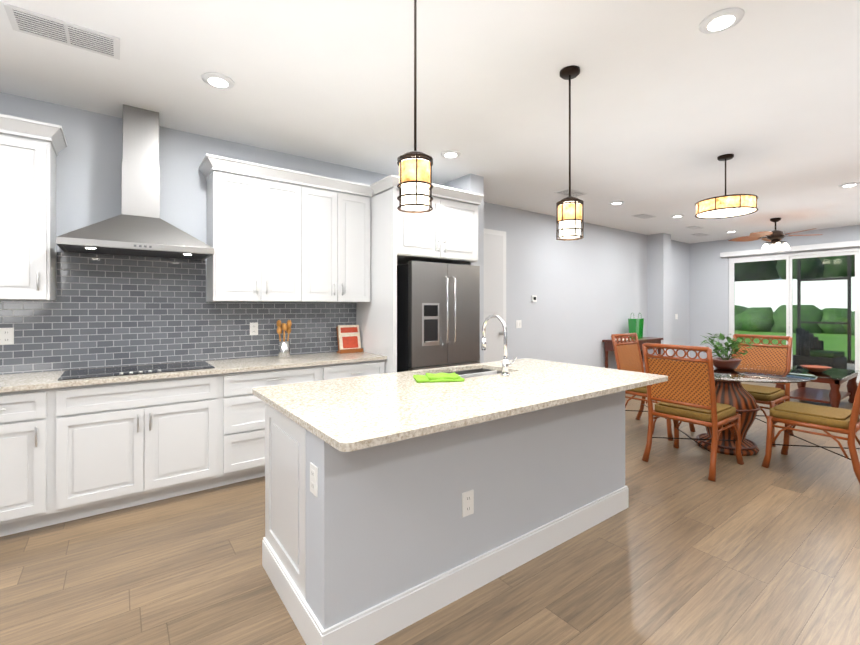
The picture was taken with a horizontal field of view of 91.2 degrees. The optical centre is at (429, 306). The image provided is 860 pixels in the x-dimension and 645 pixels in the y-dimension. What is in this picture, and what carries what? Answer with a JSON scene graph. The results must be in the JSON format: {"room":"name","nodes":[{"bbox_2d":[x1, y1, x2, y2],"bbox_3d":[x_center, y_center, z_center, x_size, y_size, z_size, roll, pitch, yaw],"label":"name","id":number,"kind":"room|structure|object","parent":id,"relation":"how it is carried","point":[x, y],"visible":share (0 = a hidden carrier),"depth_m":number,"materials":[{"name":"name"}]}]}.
{"room":"dining room and kitchen","nodes":[
{"label":"dining room and kitchen","id":0,"kind":"room"},
{"bbox_2d":[0,92,403,302],"bbox_3d":[-2.496,-0.046,3.354,6.740,2.870,0.140,0,0,-36],"label":"wall","id":1,"kind":"structure","parent":0,"point":[88,172],"depth_m":3.29,"materials":[{"name":"paint"}]},
{"bbox_2d":[0,118,59,299],"bbox_3d":[-2.836,-0.611,2.798,0.498,1.137,0.349,0,0,-36],"label":"upper cabinet","id":2,"kind":"object","parent":1,"relation":"attached to","point":[30,149],"depth_m":2.74,"materials":[{"name":"white wood"}]},
{"bbox_2d":[56,104,213,259],"bbox_3d":[-2.182,-0.937,3.182,0.920,1.085,0.491,0,0,-36],"label":"range hood","id":3,"kind":"object","parent":1,"relation":"attached to","point":[138,226],"visible":1,"depth_m":3.12,"materials":[{"name":"silver metal"}]},
{"bbox_2d":[0,252,355,374],"bbox_3d":[-2.976,0.037,2.905,5.431,0.870,0.008,0,0,-36],"label":"tile backsplash","id":4,"kind":"structure","parent":1,"relation":"attached to","point":[103,311],"depth_m":3.39,"materials":[{"name":"grey tile"}]},
{"bbox_2d":[0,328,13,344],"bbox_3d":[-2.937,0.208,2.923,0.072,0.116,0.008,0,0,-36],"label":"outlet","id":5,"kind":"object","parent":4,"relation":"attached to","point":[6,336],"visible":1,"depth_m":2.92,"materials":[{"name":"white plastic"}]},
{"bbox_2d":[250,322,257,334],"bbox_3d":[-1.625,0.209,3.891,0.072,0.116,0.008,0,0,-36],"label":"outlet","id":6,"kind":"object","parent":4,"relation":"attached to","point":[253,328],"visible":1,"depth_m":3.89,"materials":[{"name":"white plastic"}]},
{"bbox_2d":[206,158,309,301],"bbox_3d":[-1.533,-0.610,3.760,0.773,1.137,0.349,0,0,-36],"label":"upper cabinet","id":7,"kind":"object","parent":1,"relation":"attached to","point":[276,234],"depth_m":3.59,"materials":[{"name":"white wood"}]},
{"bbox_2d":[310,174,372,301],"bbox_3d":[-1.002,-0.609,4.152,0.774,1.137,0.349,0,0,-36],"label":"upper cabinet","id":8,"kind":"object","parent":1,"relation":"attached to","point":[340,212],"depth_m":4.04,"materials":[{"name":"white wood"}]},
{"bbox_2d":[0,381,859,644],"bbox_3d":[2.758,1.438,2.533,14.420,0.100,8.300,0,0,-36],"label":"floor","id":9,"kind":"structure","parent":0,"point":[681,549],"depth_m":2.21,"materials":[{"name":"brown wood"}]},
{"bbox_2d":[0,388,51,536],"bbox_3d":[-2.742,0.945,2.692,0.539,0.886,0.628,0,0,-36],"label":"base cabinet","id":10,"kind":"object","parent":9,"relation":"on","point":[25,417],"depth_m":2.54,"materials":[{"name":"wood"}]},
{"bbox_2d":[52,372,223,524],"bbox_3d":[-2.143,0.946,3.134,0.950,0.886,0.628,0,0,-36],"label":"base cabinet","id":11,"kind":"object","parent":9,"relation":"on","point":[73,449],"depth_m":2.85,"materials":[{"name":"wood"}]},
{"bbox_2d":[0,352,386,391],"bbox_3d":[-2.785,0.487,2.645,5.432,0.030,0.653,0,0,-36],"label":"countertop","id":12,"kind":"structure","parent":11,"relation":"on","point":[20,382],"depth_m":3.11,"materials":[{"name":"beige stone"}]},
{"bbox_2d":[58,361,214,380],"bbox_3d":[-2.137,0.464,3.128,0.900,0.018,0.470,0,0,-36],"label":"cooktop","id":13,"kind":"object","parent":12,"relation":"in","point":[113,371],"visible":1,"depth_m":3.06,"materials":[{"name":"black glass"}]},
{"bbox_2d":[276,320,291,357],"bbox_3d":[-1.354,0.300,3.911,0.141,0.347,0.135,0,0,-36],"label":"utensil crock","id":14,"kind":"object","parent":12,"relation":"on","point":[283,348],"visible":1,"depth_m":3.87,"materials":[{"name":"metal"}]},
{"bbox_2d":[336,325,362,353],"bbox_3d":[-0.825,0.334,4.331,0.250,0.280,0.107,0,0,-36],"label":"cookbook stand","id":15,"kind":"object","parent":12,"relation":"on","point":[348,337],"visible":1,"depth_m":4.31,"materials":[{"name":"paper"}]},
{"bbox_2d":[224,364,331,484],"bbox_3d":[-1.411,0.947,3.675,0.870,0.886,0.628,0,0,-36],"label":"base cabinet","id":16,"kind":"object","parent":9,"relation":"on","point":[244,412],"depth_m":3.30,"materials":[{"name":"wood"}]},
{"bbox_2d":[332,360,384,378],"bbox_3d":[-0.864,0.947,4.078,0.639,0.886,0.628,0,0,-36],"label":"base cabinet","id":17,"kind":"object","parent":9,"relation":"on","point":[366,367],"depth_m":3.85,"materials":[{"name":"wood"}]},
{"bbox_2d":[356,175,483,372],"bbox_3d":[-0.131,0.098,4.501,1.163,2.585,0.821,0,0,-36],"label":"enclosure","id":18,"kind":"object","parent":9,"relation":"on","point":[445,230],"visible":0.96,"depth_m":4.17,"materials":[{"name":"white wood"}]},
{"bbox_2d":[397,261,479,371],"bbox_3d":[-0.016,0.478,4.560,0.885,1.825,0.806,0,0,-36],"label":"refrigerator","id":19,"kind":"object","parent":9,"relation":"on","point":[438,315],"visible":0.58,"depth_m":4.21,"materials":[{"name":"grey metal"}]},
{"bbox_2d":[256,366,628,644],"bbox_3d":[0.218,0.945,2.606,2.210,0.886,0.883,0,0,-36],"label":"kitchen island","id":20,"kind":"object","parent":9,"relation":"on","point":[395,502],"depth_m":1.97,"materials":[{"name":"paint"}]},
{"bbox_2d":[252,358,667,453],"bbox_3d":[0.296,0.487,2.643,2.390,0.030,1.240,0,0,-36],"label":"island countertop","id":21,"kind":"structure","parent":20,"relation":"on","point":[360,412],"depth_m":2.18,"materials":[{"name":"beige stone"}]},
{"bbox_2d":[413,372,464,382],"bbox_3d":[0.053,0.457,2.712,0.300,0.030,0.200,0,0,-8],"label":"dish towel","id":22,"kind":"object","parent":21,"relation":"on","point":[442,377],"visible":1,"depth_m":2.66,"materials":[{"name":"green fabric"}]},
{"bbox_2d":[481,314,516,375],"bbox_3d":[0.488,0.264,2.971,0.142,0.417,0.255,0,0,-36],"label":"faucet","id":23,"kind":"object","parent":21,"relation":"on","point":[505,364],"visible":1,"depth_m":2.87,"materials":[{"name":"silver metal"}]},
{"bbox_2d":[602,337,662,372],"bbox_3d":[3.844,1.005,7.948,1.400,0.780,0.440,0,0,-36],"label":"console table","id":24,"kind":"object","parent":9,"relation":"on","point":[609,344],"visible":0.31,"depth_m":7.75,"materials":[{"name":"brown wood"}]},
{"bbox_2d":[628,313,643,338],"bbox_3d":[3.929,0.367,8.036,0.300,0.493,0.150,0,0,-36],"label":"gift bag","id":25,"kind":"object","parent":24,"relation":"on","point":[636,325],"visible":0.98,"depth_m":7.97,"materials":[{"name":"green paper"}]},
{"bbox_2d":[611,333,695,440],"bbox_3d":[2.517,0.863,4.779,0.586,1.074,0.687,0,0,-36],"label":"dining chair","id":26,"kind":"object","parent":9,"relation":"on","point":[628,356],"visible":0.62,"depth_m":4.94,"materials":[{"name":"wicker"}]},
{"bbox_2d":[647,233,670,355],"bbox_3d":[4.730,-0.039,8.702,0.320,2.870,0.319,0,0,-36],"label":"pilaster","id":27,"kind":"object","parent":9,"relation":"on","point":[659,285],"visible":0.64,"depth_m":8.59,"materials":[{"name":"paint"}]},
{"bbox_2d":[642,343,743,481],"bbox_3d":[2.325,0.862,3.744,0.687,1.074,0.586,0,0,-36],"label":"dining chair","id":28,"kind":"object","parent":9,"relation":"on","point":[686,392],"visible":1,"depth_m":3.58,"materials":[{"name":"wicker"}]},
{"bbox_2d":[695,364,816,455],"bbox_3d":[2.916,1.008,4.154,1.330,0.764,1.330,0,0,-36],"label":"dining table","id":29,"kind":"object","parent":9,"relation":"on","point":[731,390],"visible":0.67,"depth_m":3.97,"materials":[{"name":"wood"}]},
{"bbox_2d":[700,333,753,369],"bbox_3d":[2.934,0.447,4.212,0.506,0.358,0.519,0,0,-36],"label":"potted plant","id":30,"kind":"object","parent":29,"relation":"on","point":[726,362],"visible":0.94,"depth_m":4.14,"materials":[{"name":"green plant"}]},
{"bbox_2d":[731,334,793,446],"bbox_3d":[3.494,0.863,4.582,0.687,1.074,0.586,0,0,-36],"label":"dining chair","id":31,"kind":"object","parent":9,"relation":"on","point":[774,355],"visible":0.56,"depth_m":4.61,"materials":[{"name":"wicker"}]},
{"bbox_2d":[761,381,859,483],"bbox_3d":[3.303,0.862,3.546,0.586,1.074,0.687,0,0,-36],"label":"dining chair","id":32,"kind":"object","parent":9,"relation":"on","point":[789,414],"visible":1,"depth_m":3.46,"materials":[{"name":"wicker"}]},
{"bbox_2d":[775,365,859,407],"bbox_3d":[5.485,1.122,5.977,1.200,0.540,0.700,0,0,-36],"label":"coffee table","id":33,"kind":"object","parent":9,"relation":"on","point":[835,379],"visible":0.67,"depth_m":5.86,"materials":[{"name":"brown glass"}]},
{"bbox_2d":[0,0,859,243],"bbox_3d":[2.758,-1.532,2.537,14.420,0.100,8.300,0,0,-36],"label":"ceiling","id":34,"kind":"structure","parent":0,"point":[671,102],"depth_m":2.88,"materials":[{"name":"white paint"}]},
{"bbox_2d":[3,3,119,59],"bbox_3d":[-1.970,-1.475,2.290,0.460,0.014,0.240,0,0,-36],"label":"ceiling vent","id":35,"kind":"object","parent":34,"relation":"in","point":[22,20],"visible":1,"depth_m":2.26,"materials":[{"name":"white metal"}]},
{"bbox_2d":[201,72,234,88],"bbox_3d":[-1.391,-1.474,2.768,0.196,0.015,0.196,0,0,-36],"label":"recessed light","id":36,"kind":"object","parent":34,"relation":"in","point":[217,80],"visible":1,"depth_m":2.75,"materials":[{"name":"white plastic"}]},
{"bbox_2d":[397,0,432,213],"bbox_3d":[-0.067,-0.960,1.917,0.164,1.044,0.164,0,0,-36],"label":"pendant light","id":37,"kind":"object","parent":34,"relation":"hanging from","point":[415,185],"visible":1,"depth_m":1.87,"materials":[{"name":"beige glass"}]},
{"bbox_2d":[441,150,460,157],"bbox_3d":[0.203,-1.472,4.094,0.196,0.015,0.196,0,0,-36],"label":"recessed light","id":38,"kind":"object","parent":34,"relation":"in","point":[450,154],"visible":1,"depth_m":4.07,"materials":[{"name":"white plastic"}]},
{"bbox_2d":[556,65,583,240],"bbox_3d":[0.880,-0.953,2.654,0.164,1.058,0.164,0,0,-36],"label":"pendant light","id":39,"kind":"object","parent":34,"relation":"hanging from","point":[569,213],"visible":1,"depth_m":2.61,"materials":[{"name":"beige glass"}]},
{"bbox_2d":[554,189,586,196],"bbox_3d":[1.838,-1.471,5.500,0.400,0.014,0.220,0,0,-36],"label":"ceiling vent","id":40,"kind":"object","parent":34,"relation":"in","point":[574,193],"visible":0.85,"depth_m":5.48,"materials":[{"name":"white metal"}]},
{"bbox_2d":[609,201,623,204],"bbox_3d":[2.666,-1.470,6.011,0.196,0.015,0.196,0,0,-36],"label":"recessed light","id":41,"kind":"object","parent":34,"relation":"in","point":[616,202],"visible":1,"depth_m":5.98,"materials":[{"name":"white plastic"}]},
{"bbox_2d":[631,213,655,218],"bbox_3d":[3.500,-1.469,6.901,0.400,0.014,0.200,0,0,-36],"label":"ceiling vent","id":42,"kind":"object","parent":34,"relation":"in","point":[644,216],"visible":1,"depth_m":6.87,"materials":[{"name":"white metal"}]},
{"bbox_2d":[686,226,702,228],"bbox_3d":[4.949,-1.468,7.885,0.360,0.014,0.180,0,0,-36],"label":"ceiling vent","id":43,"kind":"object","parent":34,"relation":"in","point":[694,227],"visible":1,"depth_m":7.84,"materials":[{"name":"white metal"}]},
{"bbox_2d":[690,233,707,235],"bbox_3d":[5.553,-1.467,8.666,0.400,0.014,0.200,0,0,-36],"label":"ceiling vent","id":44,"kind":"object","parent":34,"relation":"in","point":[699,234],"visible":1,"depth_m":8.61,"materials":[{"name":"white metal"}]},
{"bbox_2d":[699,7,743,33],"bbox_3d":[1.511,-1.475,2.188,0.196,0.015,0.196,0,0,-36],"label":"recessed light","id":45,"kind":"object","parent":34,"relation":"in","point":[721,20],"visible":1,"depth_m":2.17,"materials":[{"name":"white plastic"}]},
{"bbox_2d":[695,154,757,218],"bbox_3d":[2.916,-1.189,4.157,0.512,0.582,0.512,0,0,-36],"label":"drum pendant light","id":46,"kind":"object","parent":34,"relation":"hanging from","point":[727,206],"visible":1,"depth_m":4.03,"materials":[{"name":"brown metal"}]},
{"bbox_2d":[728,218,822,250],"bbox_3d":[5.781,-1.216,7.120,1.266,0.520,1.238,0,0,-36],"label":"ceiling fan","id":47,"kind":"object","parent":34,"relation":"hanging from","point":[775,237],"visible":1,"depth_m":7.04,"materials":[{"name":"brown wood"}]},
{"bbox_2d":[838,182,859,186],"bbox_3d":[5.099,-1.471,5.123,0.196,0.015,0.196,0,0,-36],"label":"recessed light","id":48,"kind":"object","parent":34,"relation":"in","point":[850,184],"visible":1,"depth_m":5.09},
{"bbox_2d":[441,174,483,362],"bbox_3d":[0.354,-0.044,4.998,0.200,2.870,0.599,0,0,-36],"label":"wall","id":49,"kind":"structure","parent":0,"point":[472,183],"depth_m":4.80,"materials":[{"name":"paint"}]},
{"bbox_2d":[444,366,483,372],"bbox_3d":[0.139,0.601,3.218,0.700,0.196,0.012,0,0,-36],"label":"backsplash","id":50,"kind":"structure","parent":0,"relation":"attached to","point":[477,367],"depth_m":3.39,"materials":[{"name":"beige stone"}]},
{"bbox_2d":[484,202,689,368],"bbox_3d":[3.121,-0.040,7.800,7.580,2.870,0.140,0,0,-36],"label":"wall","id":51,"kind":"structure","parent":0,"point":[589,290],"depth_m":7.26,"materials":[{"name":"paint"}]},
{"bbox_2d":[484,228,505,362],"bbox_3d":[0.756,0.147,5.910,0.950,2.490,0.088,0,0,-36],"label":"pantry door","id":52,"kind":"structure","parent":51,"relation":"attached to","point":[494,271],"depth_m":6.05,"materials":[{"name":"white wood"}]},
{"bbox_2d":[516,320,520,327],"bbox_3d":[1.348,0.273,6.396,0.120,0.120,0.010,0,0,-36],"label":"switch plate","id":53,"kind":"object","parent":51,"relation":"attached to","point":[518,323],"visible":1,"depth_m":6.39,"materials":[{"name":"white plastic"}]},
{"bbox_2d":[532,295,536,301],"bbox_3d":[1.633,-0.117,6.600,0.100,0.100,0.024,0,0,-36],"label":"thermostat","id":54,"kind":"object","parent":51,"relation":"attached to","point":[534,298],"visible":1,"depth_m":6.58,"materials":[{"name":"white plastic"}]},
{"bbox_2d":[690,225,859,358],"bbox_3d":[8.539,-0.042,6.742,0.120,2.870,8.000,0,0,-36],"label":"wall","id":55,"kind":"structure","parent":0,"point":[709,289],"depth_m":9.48,"materials":[{"name":"paint"}]},
{"bbox_2d":[720,240,859,256],"bbox_3d":[7.487,-1.135,7.981,0.098,0.100,3.440,0,0,-36],"label":"headrail valance","id":56,"kind":"object","parent":55,"relation":"attached to","point":[803,248],"visible":1,"depth_m":8.26,"materials":[{"name":"white plastic"}]},
{"bbox_2d":[729,248,859,382],"bbox_3d":[7.538,0.166,8.097,0.080,2.457,3.064,0,0,-36],"label":"sliding glass door","id":57,"kind":"structure","parent":55,"relation":"in","point":[788,257],"depth_m":8.46,"materials":[{"name":"white glass"}]},
{"label":"outside","id":58,"kind":"structure","parent":0,"visible":0},
{"bbox_2d":[735,330,854,359],"bbox_3d":[41.952,1.484,30.916,75.400,0.080,120.000,0,0,-36],"label":"ground","id":59,"kind":"structure","parent":58,"point":[838,342],"depth_m":17.51,"materials":[{"name":"green plant"}]},
{"bbox_2d":[734,277,854,311],"bbox_3d":[30.693,-0.282,25.712,0.300,3.400,85.000,0,0,-36],"label":"fence","id":60,"kind":"object","parent":59,"relation":"on","point":[776,292],"depth_m":30.87,"materials":[{"name":"plastic"}]},
{"bbox_2d":[734,255,854,281],"bbox_3d":[43.337,-5.472,38.029,29.211,13.810,58.629,0,0,-36],"label":"trees","id":61,"kind":"object","parent":59,"relation":"on","point":[765,272],"depth_m":37.59,"materials":[{"name":"green plant"}]},
{"bbox_2d":[735,305,854,335],"bbox_3d":[23.018,0.826,19.122,4.088,2.365,50.465,0,0,-36],"label":"shrubs","id":62,"kind":"object","parent":59,"relation":"on","point":[762,316],"depth_m":22.70,"materials":[{"name":"green plant"}]},
{"bbox_2d":[847,363,854,369],"bbox_3d":[9.334,1.448,8.694,3.480,0.095,15.000,0,0,-36],"label":"ground","id":63,"kind":"structure","parent":58,"point":[851,366],"depth_m":9.79,"materials":[{"name":"grey concrete"}]},
{"bbox_2d":[793,328,846,368],"bbox_3d":[8.121,0.940,8.809,0.729,0.922,0.715,0,0,-27],"label":"wicker chair","id":64,"kind":"object","parent":63,"relation":"on","point":[804,360],"depth_m":8.59,"materials":[{"name":"wicker"}]},
{"bbox_2d":[797,255,854,363],"bbox_3d":[9.334,-0.127,8.696,3.480,3.055,15.000,0,0,-36],"label":"screen frame","id":65,"kind":"object","parent":63,"relation":"on","point":[847,278],"depth_m":10.37,"materials":[{"name":"brown metal"}]}
]}

